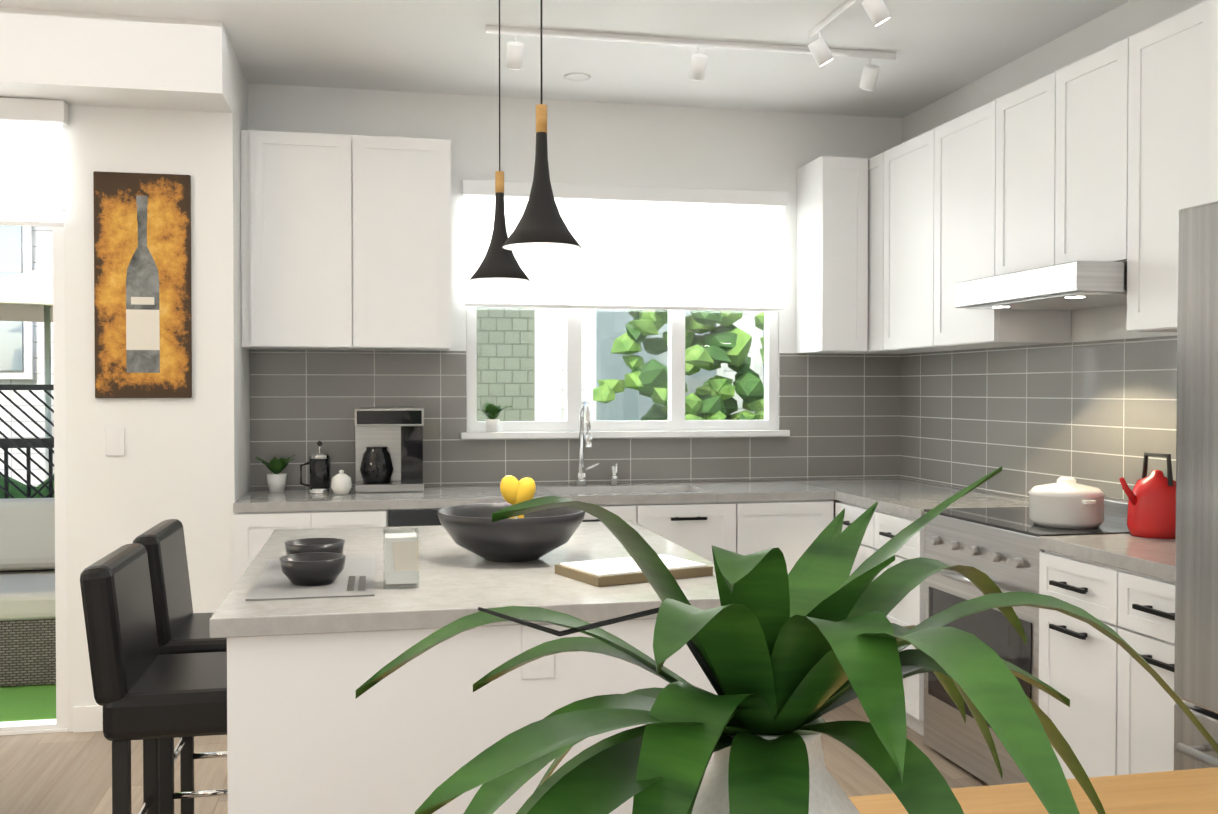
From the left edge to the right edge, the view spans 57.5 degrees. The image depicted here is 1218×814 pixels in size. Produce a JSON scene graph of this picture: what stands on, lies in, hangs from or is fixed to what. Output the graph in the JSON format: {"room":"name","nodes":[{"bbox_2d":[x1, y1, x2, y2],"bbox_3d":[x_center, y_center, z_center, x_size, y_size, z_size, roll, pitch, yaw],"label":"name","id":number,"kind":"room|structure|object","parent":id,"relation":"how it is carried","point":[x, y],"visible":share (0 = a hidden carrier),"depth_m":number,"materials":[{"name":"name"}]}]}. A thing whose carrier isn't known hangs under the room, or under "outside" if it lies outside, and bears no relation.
{"room":"kitchen","nodes":[
{"label":"kitchen","id":0,"kind":"room"},
{"bbox_2d":[0,7,231,112],"bbox_3d":[-2.250,-1.269,1.131,2.800,0.270,6.250,0,1,-12],"label":"soffit","id":1,"kind":"object","parent":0,"point":[96,59],"depth_m":4.12,"materials":[{"name":"white paint"}]},
{"bbox_2d":[62,46,237,731],"bbox_3d":[-2.900,-0.084,4.258,2.800,2.740,0.100,0,1,-12],"label":"wall","id":2,"kind":"structure","parent":0,"point":[178,460],"depth_m":4.43,"materials":[{"name":"white paint"}]},
{"bbox_2d":[0,211,68,735],"bbox_3d":[-2.985,0.283,4.233,1.714,2.107,0.124,0,1,-12],"label":"door frame","id":3,"kind":"structure","parent":2,"relation":"in","point":[60,723],"depth_m":4.38,"materials":[{"name":"white"}]},
{"bbox_2d":[0,97,68,226],"bbox_3d":[-2.949,0.032,4.153,1.720,2.423,0.070,0,1,-12],"label":"blinds","id":4,"kind":"object","parent":2,"relation":"attached to","point":[31,167],"visible":0.98,"depth_m":4.28,"materials":[{"name":"white fabric"}]},
{"bbox_2d":[73,705,102,732],"bbox_3d":[-2.878,1.237,4.224,2.780,0.100,0.012,0,1,-12],"label":"baseboard","id":5,"kind":"structure","parent":2,"relation":"attached to","point":[87,718],"depth_m":4.39,"materials":[{"name":"white wood"}]},
{"bbox_2d":[106,427,124,455],"bbox_3d":[-1.958,0.137,4.400,0.070,0.115,0.010,0,1,-12],"label":"switch plate","id":6,"kind":"object","parent":2,"relation":"attached to","point":[115,441],"visible":1,"depth_m":4.40,"materials":[{"name":"white plastic"}]},
{"bbox_2d":[93,171,191,397],"bbox_3d":[-1.849,-0.481,4.406,0.360,0.890,0.022,0,1,-12],"label":"picture","id":7,"kind":"object","parent":2,"relation":"attached to","point":[142,289],"visible":1,"depth_m":4.40,"materials":[{"name":"paint"}]},
{"bbox_2d":[235,54,249,498],"bbox_3d":[-1.636,-0.092,4.809,0.100,2.740,0.460,0,1,-12],"label":"wall","id":8,"kind":"structure","parent":0,"point":[243,391],"depth_m":4.73,"materials":[{"name":"white paint"}]},
{"bbox_2d":[0,697,989,813],"bbox_3d":[-0.741,1.356,1.774,6.400,0.060,7.010,0,1,-12],"label":"floor","id":9,"kind":"structure","parent":0,"point":[58,773],"depth_m":3.93,"materials":[{"name":"brown wood"}]},
{"bbox_2d":[80,543,226,813],"bbox_3d":[-0.972,0.828,2.653,0.450,0.969,0.410,0,1,-12],"label":"stool","id":10,"kind":"object","parent":9,"relation":"on","point":[147,693],"visible":0.58,"depth_m":2.46,"materials":[{"name":"black leather"}]},
{"bbox_2d":[133,519,227,813],"bbox_3d":[-1.081,0.820,3.171,0.450,0.969,0.410,0,1,-12],"label":"stool","id":11,"kind":"object","parent":9,"relation":"on","point":[182,627],"visible":0.44,"depth_m":3.00,"materials":[{"name":"black leather"}]},
{"bbox_2d":[227,621,717,813],"bbox_3d":[-0.350,0.876,3.029,1.158,0.860,1.396,0,1,-12],"label":"kitchen island","id":12,"kind":"object","parent":9,"relation":"on","point":[308,732],"depth_m":2.30,"materials":[{"name":"white wood"}]},
{"bbox_2d":[209,521,720,640],"bbox_3d":[-0.356,0.426,3.020,1.190,0.040,1.430,0,1,-12],"label":"island countertop","id":13,"kind":"structure","parent":12,"relation":"on","point":[454,581],"depth_m":2.48,"materials":[{"name":"white stone"}]},
{"bbox_2d":[246,556,374,600],"bbox_3d":[-0.706,0.409,2.691,0.270,0.003,0.580,0,1,-12],"label":"placemat","id":14,"kind":"object","parent":13,"relation":"on","point":[273,582],"visible":0.57,"depth_m":2.55,"materials":[{"name":"grey fabric"}]},
{"bbox_2d":[280,552,345,585],"bbox_3d":[-0.689,0.379,2.582,0.150,0.060,0.148,0,1,-12],"label":"bowl","id":15,"kind":"object","parent":14,"relation":"on","point":[312,569],"visible":1,"depth_m":2.54,"materials":[{"name":"black ceramic"}]},
{"bbox_2d":[285,538,344,554],"bbox_3d":[-0.754,0.374,2.844,0.150,0.060,0.148,0,1,-12],"label":"bowl","id":16,"kind":"object","parent":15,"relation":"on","point":[309,545],"visible":0.6,"depth_m":2.81,"materials":[{"name":"black ceramic"}]},
{"bbox_2d":[347,576,365,591],"bbox_3d":[-0.583,0.408,2.564,0.040,0.002,0.200,0,1,-12],"label":"cutlery","id":17,"kind":"object","parent":14,"relation":"on","point":[351,583],"visible":1,"depth_m":2.55,"materials":[{"name":"silver metal"}]},
{"bbox_2d":[383,528,418,588],"bbox_3d":[-0.483,0.350,2.574,0.080,0.125,0.100,0,1,-12],"label":"acrylic stand","id":18,"kind":"object","parent":13,"relation":"on","point":[401,558],"visible":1,"depth_m":2.53,"materials":[{"name":"clear plastic"}]},
{"bbox_2d":[437,502,585,561],"bbox_3d":[-0.261,0.341,2.978,0.400,0.130,0.400,0,1,-12],"label":"bowl","id":19,"kind":"object","parent":13,"relation":"on","point":[475,529],"visible":0.96,"depth_m":2.85,"materials":[{"name":"black ceramic"}]},
{"bbox_2d":[500,475,535,517],"bbox_3d":[-0.251,0.278,2.957,0.106,0.196,0.053,0,1,-12],"label":"server","id":20,"kind":"object","parent":19,"relation":"in","point":[513,489],"visible":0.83,"depth_m":2.94,"materials":[{"name":"yellow plastic"}]},
{"bbox_2d":[555,554,712,586],"bbox_3d":[0.060,0.397,2.719,0.322,0.026,0.220,-1,1,-30],"label":"cutting board","id":21,"kind":"object","parent":13,"relation":"on","point":[611,572],"visible":0.93,"depth_m":2.66,"materials":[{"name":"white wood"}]},
{"bbox_2d":[522,624,553,678],"bbox_3d":[-0.150,0.519,2.356,0.070,0.115,0.007,0,1,-12],"label":"outlet","id":22,"kind":"object","parent":12,"relation":"attached to","point":[542,667],"visible":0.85,"depth_m":2.35,"materials":[{"name":"white plastic"}]},
{"bbox_2d":[835,498,870,575],"bbox_3d":[1.358,0.847,4.837,0.626,0.860,0.398,0,1,-12],"label":"base cabinet","id":23,"kind":"object","parent":9,"relation":"on","point":[853,510],"depth_m":4.74,"materials":[{"name":"white wood"}]},
{"bbox_2d":[871,506,924,735],"bbox_3d":[1.440,0.854,4.446,0.626,0.860,0.402,0,1,-12],"label":"base cabinet","id":24,"kind":"object","parent":9,"relation":"on","point":[885,524],"depth_m":4.31,"materials":[{"name":"white wood"}]},
{"bbox_2d":[787,478,1028,517],"bbox_3d":[1.335,0.396,4.940,0.626,0.040,1.426,0,1,-12],"label":"countertop","id":25,"kind":"structure","parent":24,"relation":"on","point":[907,496],"depth_m":4.80,"materials":[{"name":"grey stone"}]},
{"bbox_2d":[924,496,1129,784],"bbox_3d":[1.536,0.803,3.871,0.661,0.940,0.750,0,1,-12],"label":"range","id":26,"kind":"object","parent":9,"relation":"on","point":[999,546],"visible":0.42,"depth_m":3.80,"materials":[{"name":"metal"}]},
{"bbox_2d":[1028,476,1105,528],"bbox_3d":[1.514,0.311,3.675,0.240,0.160,0.260,0,1,-12],"label":"pot","id":27,"kind":"object","parent":26,"relation":"on","point":[1065,502],"visible":1,"depth_m":3.59,"materials":[{"name":"white ceramic"}]},
{"bbox_2d":[848,767,1217,813],"bbox_3d":[0.481,0.960,1.227,1.329,0.750,0.890,0,1,-12],"label":"dining table","id":28,"kind":"object","parent":9,"relation":"on","point":[1192,791],"visible":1,"depth_m":1.64,"materials":[{"name":"brown wood"}]},
{"bbox_2d":[356,466,1217,813],"bbox_3d":[0.161,0.321,0.887,0.711,0.536,0.549,0,1,-12],"label":"potted plant","id":29,"kind":"object","parent":28,"relation":"on","point":[784,660],"visible":1,"depth_m":0.87,"materials":[{"name":"green plant"}]},
{"bbox_2d":[1039,546,1098,778],"bbox_3d":[1.680,0.872,3.297,0.626,0.860,0.425,0,1,-12],"label":"base cabinet","id":30,"kind":"object","parent":9,"relation":"on","point":[1066,643],"depth_m":3.28,"materials":[{"name":"white wood"}]},
{"bbox_2d":[1095,558,1185,776],"bbox_3d":[1.746,0.877,2.981,0.626,0.860,0.429,0,1,-12],"label":"base cabinet","id":31,"kind":"object","parent":9,"relation":"on","point":[1116,717],"depth_m":3.01,"materials":[{"name":"white wood"}]},
{"bbox_2d":[1039,534,1175,573],"bbox_3d":[1.713,0.425,3.131,0.626,0.040,0.750,0,1,-12],"label":"countertop","id":32,"kind":"structure","parent":31,"relation":"on","point":[1158,555],"depth_m":3.19,"materials":[{"name":"grey stone"}]},
{"bbox_2d":[1119,452,1175,538],"bbox_3d":[1.674,0.271,3.432,0.216,0.255,0.167,0,1,-12],"label":"kettle","id":33,"kind":"object","parent":32,"relation":"on","point":[1151,511],"visible":0.96,"depth_m":3.38,"materials":[{"name":"red metal"}]},
{"bbox_2d":[1174,201,1217,770],"bbox_3d":[1.782,0.422,2.282,0.826,1.768,0.880,0,1,-12],"label":"fridge","id":34,"kind":"object","parent":9,"relation":"on","point":[1196,625],"visible":0.9,"depth_m":2.56,"materials":[{"name":"metal"}]},
{"bbox_2d":[1212,0,1217,201],"bbox_3d":[1.871,0.089,2.297,0.656,2.458,0.933,0,1,-12],"label":"surround","id":35,"kind":"object","parent":9,"relation":"on","point":[1215,130],"depth_m":2.67,"materials":[{"name":"white wood"}]},
{"bbox_2d":[0,0,1129,117],"bbox_3d":[-0.741,-1.454,1.730,6.400,0.080,7.010,0,1,-12],"label":"ceiling","id":36,"kind":"structure","parent":0,"point":[941,48],"depth_m":4.47,"materials":[{"name":"white paint"}]},
{"bbox_2d":[469,0,529,283],"bbox_3d":[-0.337,-0.915,3.422,0.190,1.049,0.190,0,1,-12],"label":"pendant light","id":37,"kind":"object","parent":36,"relation":"hanging from","point":[499,264],"visible":0.94,"depth_m":3.40,"materials":[{"name":"black metal"}]},
{"bbox_2d":[502,0,581,252],"bbox_3d":[-0.160,-0.902,2.621,0.190,1.049,0.190,0,1,-12],"label":"pendant light","id":38,"kind":"object","parent":36,"relation":"hanging from","point":[541,226],"visible":1,"depth_m":2.60,"materials":[{"name":"black metal"}]},
{"bbox_2d":[564,73,590,80],"bbox_3d":[-0.140,-1.461,4.915,0.120,0.004,0.118,0,1,-12],"label":"recessed light","id":39,"kind":"object","parent":36,"relation":"in","point":[577,77],"visible":1,"depth_m":4.92,"materials":[{"name":"white plastic"}]},
{"bbox_2d":[486,25,895,90],"bbox_3d":[0.354,-1.376,4.407,1.684,0.159,0.101,0,1,-12],"label":"track light","id":40,"kind":"object","parent":36,"relation":"hanging from","point":[515,52],"depth_m":4.38,"materials":[{"name":"white metal"}]},
{"bbox_2d":[808,0,890,66],"bbox_3d":[0.956,-1.361,3.486,0.101,0.159,1.674,0,1,-12],"label":"track light","id":41,"kind":"object","parent":36,"relation":"hanging from","point":[877,12],"visible":1,"depth_m":4.07,"materials":[{"name":"white metal"}]},
{"bbox_2d":[248,83,901,517],"bbox_3d":[-0.068,-0.102,5.422,3.420,2.740,0.100,0,1,-12],"label":"wall","id":42,"kind":"structure","parent":0,"point":[648,145],"depth_m":5.36,"materials":[{"name":"white paint"}]},
{"bbox_2d":[233,480,834,584],"bbox_3d":[-0.307,0.825,4.993,2.565,0.900,0.666,0,1,-12],"label":"base cabinet","id":43,"kind":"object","parent":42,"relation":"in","point":[791,520],"depth_m":4.83,"materials":[{"name":"white"}]},
{"bbox_2d":[256,455,294,491],"bbox_3d":[-1.480,0.292,4.923,0.166,0.166,0.182,0,1,-12],"label":"potted plant","id":44,"kind":"object","parent":43,"relation":"on","point":[276,480],"visible":1,"depth_m":4.89,"materials":[{"name":"white ceramic"}]},
{"bbox_2d":[300,441,330,492],"bbox_3d":[-1.290,0.262,4.876,0.132,0.227,0.092,0,1,-12],"label":"press","id":45,"kind":"object","parent":43,"relation":"on","point":[319,472],"visible":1,"depth_m":4.84,"materials":[{"name":"black glass"}]},
{"bbox_2d":[331,470,351,494],"bbox_3d":[-1.160,0.324,4.812,0.090,0.105,0.088,0,1,-12],"label":"sugar pot","id":46,"kind":"object","parent":43,"relation":"on","point":[341,482],"visible":1,"depth_m":4.78,"materials":[{"name":"white ceramic"}]},
{"bbox_2d":[354,407,423,492],"bbox_3d":[-0.989,0.189,4.996,0.300,0.370,0.266,0,1,-12],"label":"coffee maker","id":47,"kind":"object","parent":43,"relation":"on","point":[388,449],"visible":1,"depth_m":4.91,"materials":[{"name":"metal"}]},
{"bbox_2d":[576,400,617,485],"bbox_3d":[-0.038,0.170,5.166,0.199,0.402,0.221,0,1,-12],"label":"faucet","id":48,"kind":"object","parent":43,"relation":"on","point":[581,477],"visible":1,"depth_m":5.22,"materials":[{"name":"silver metal"}]},
{"bbox_2d":[250,349,897,488],"bbox_3d":[-0.066,0.051,5.369,3.197,0.634,0.007,0,1,-12],"label":"backsplash","id":49,"kind":"structure","parent":42,"relation":"attached to","point":[839,411],"depth_m":5.31,"materials":[{"name":"grey tile"}]},
{"bbox_2d":[460,307,789,438],"bbox_3d":[0.088,-0.452,5.401,1.620,1.196,0.155,0,1,-12],"label":"kitchen window","id":50,"kind":"structure","parent":42,"relation":"in","point":[676,424],"depth_m":5.42,"materials":[{"name":"white"}]},
{"bbox_2d":[482,400,511,431],"bbox_3d":[-0.530,0.041,5.239,0.146,0.153,0.104,0,1,-12],"label":"potted plant","id":51,"kind":"object","parent":50,"relation":"on","point":[492,411],"depth_m":5.21,"materials":[{"name":"white ceramic"}]},
{"bbox_2d":[462,179,787,311],"bbox_3d":[0.097,-0.766,5.353,1.600,0.590,0.058,0,1,-12],"label":"roller blind","id":52,"kind":"object","parent":42,"relation":"attached to","point":[661,248],"visible":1,"depth_m":5.36,"materials":[{"name":"white fabric"}]},
{"bbox_2d":[902,0,1206,499],"bbox_3d":[2.254,-0.054,2.378,0.120,2.740,7.010,0,1,-12],"label":"wall","id":53,"kind":"structure","parent":0,"point":[1128,19],"depth_m":4.27,"materials":[{"name":"white paint"}]},
{"bbox_2d":[845,157,872,353],"bbox_3d":[1.390,-0.728,5.391,0.326,0.924,0.531,0,1,-12],"label":"upper cabinet","id":54,"kind":"object","parent":53,"relation":"attached to","point":[870,161],"depth_m":5.30,"materials":[{"name":"white wood"}]},
{"bbox_2d":[873,135,922,353],"bbox_3d":[1.482,-0.721,4.953,0.326,0.924,0.588,0,1,-12],"label":"upper cabinet","id":55,"kind":"object","parent":53,"relation":"attached to","point":[896,170],"depth_m":5.02,"materials":[{"name":"white wood"}]},
{"bbox_2d":[921,103,1070,351],"bbox_3d":[1.579,-0.714,4.487,0.326,0.924,0.587,0,1,-12],"label":"upper cabinet","id":56,"kind":"object","parent":53,"relation":"attached to","point":[955,153],"depth_m":4.48,"materials":[{"name":"white wood"}]},
{"bbox_2d":[989,79,1040,276],"bbox_3d":[1.672,-0.819,4.040,0.326,0.699,0.436,0,1,-12],"label":"upper cabinet","id":57,"kind":"object","parent":53,"relation":"attached to","point":[1014,117],"depth_m":4.10,"materials":[{"name":"white wood"}]},
{"bbox_2d":[898,335,1176,499],"bbox_3d":[1.798,0.069,4.247,0.007,0.634,2.910,0,1,-12],"label":"backsplash","id":58,"kind":"structure","parent":53,"relation":"attached to","point":[1101,415],"depth_m":4.50,"materials":[{"name":"grey tile"}]},
{"bbox_2d":[955,261,1126,310],"bbox_3d":[1.622,-0.412,3.870,0.496,0.101,0.750,0,1,-12],"label":"range hood","id":59,"kind":"object","parent":53,"relation":"attached to","point":[1073,285],"visible":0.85,"depth_m":3.70,"materials":[{"name":"metal"}]},
{"bbox_2d":[1037,47,1108,267],"bbox_3d":[1.739,-0.814,3.723,0.326,0.699,0.436,0,1,-12],"label":"upper cabinet","id":60,"kind":"object","parent":53,"relation":"attached to","point":[1105,154],"depth_m":3.74,"materials":[{"name":"white wood"}]},
{"bbox_2d":[1109,7,1192,331],"bbox_3d":[1.822,-0.695,3.327,0.326,0.924,0.487,0,1,-12],"label":"upper cabinet","id":61,"kind":"object","parent":53,"relation":"attached to","point":[1151,70],"depth_m":3.38,"materials":[{"name":"white wood"}]},
{"bbox_2d":[1193,0,1213,205],"bbox_3d":[1.893,-0.690,2.988,0.326,0.924,0.431,0,1,-12],"label":"upper cabinet","id":62,"kind":"object","parent":53,"relation":"attached to","point":[1203,13],"depth_m":3.16,"materials":[{"name":"white wood"}]},
{"label":"outside","id":63,"kind":"structure","parent":0,"visible":0},
{"bbox_2d":[0,684,55,721],"bbox_3d":[-1.228,1.281,6.545,11.000,0.058,3.650,0,1,-12],"label":"ground","id":64,"kind":"structure","parent":63,"point":[28,702],"depth_m":4.82,"materials":[{"name":"green plant"}]},
{"bbox_2d":[0,268,52,479],"bbox_3d":[-4.559,0.041,9.022,2.400,2.340,2.400,0,1,-12],"label":"umbrella","id":65,"kind":"object","parent":64,"relation":"on","point":[27,296],"visible":0.38,"depth_m":8.91,"materials":[{"name":"white fabric"}]},
{"bbox_2d":[0,384,54,498],"bbox_3d":[-3.067,0.569,5.976,5.230,1.380,0.090,0,1,-12],"label":"railing","id":66,"kind":"object","parent":64,"relation":"on","point":[6,443],"visible":0.04,"depth_m":5.93,"materials":[{"name":"black metal"}]},
{"bbox_2d":[0,474,54,498],"bbox_3d":[-3.526,-0.159,6.659,5.053,2.814,1.399,0,1,-12],"label":"tree","id":67,"kind":"object","parent":64,"relation":"on","point":[17,493],"visible":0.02,"depth_m":6.32,"materials":[{"name":"green plant"}]},
{"bbox_2d":[0,498,55,686],"bbox_3d":[-2.927,0.868,5.381,2.200,0.801,0.780,0,1,-12],"label":"outdoor sofa","id":68,"kind":"object","parent":64,"relation":"on","point":[27,602],"visible":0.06,"depth_m":5.09,"materials":[{"name":"fabric"}]},
{"bbox_2d":[593,310,763,420],"bbox_3d":[0.891,-0.160,7.603,2.210,2.786,1.060,0,1,-12],"label":"tree","id":69,"kind":"object","parent":64,"relation":"on","point":[664,380],"depth_m":7.30,"materials":[{"name":"green plant"}]},
{"bbox_2d":[477,307,763,420],"bbox_3d":[1.363,-1.289,9.018,5.900,5.000,0.390,0,1,-12],"label":"building","id":70,"kind":"structure","parent":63,"point":[522,368],"depth_m":8.51,"materials":[{"name":"white"}]},
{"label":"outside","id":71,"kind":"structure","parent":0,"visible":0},
{"bbox_2d":[0,226,53,486],"bbox_3d":[-2.898,-1.687,12.046,18.000,5.698,3.569,0,1,-12],"label":"building","id":72,"kind":"structure","parent":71,"point":[23,249],"depth_m":10.44,"materials":[{"name":"white"}]}
]}

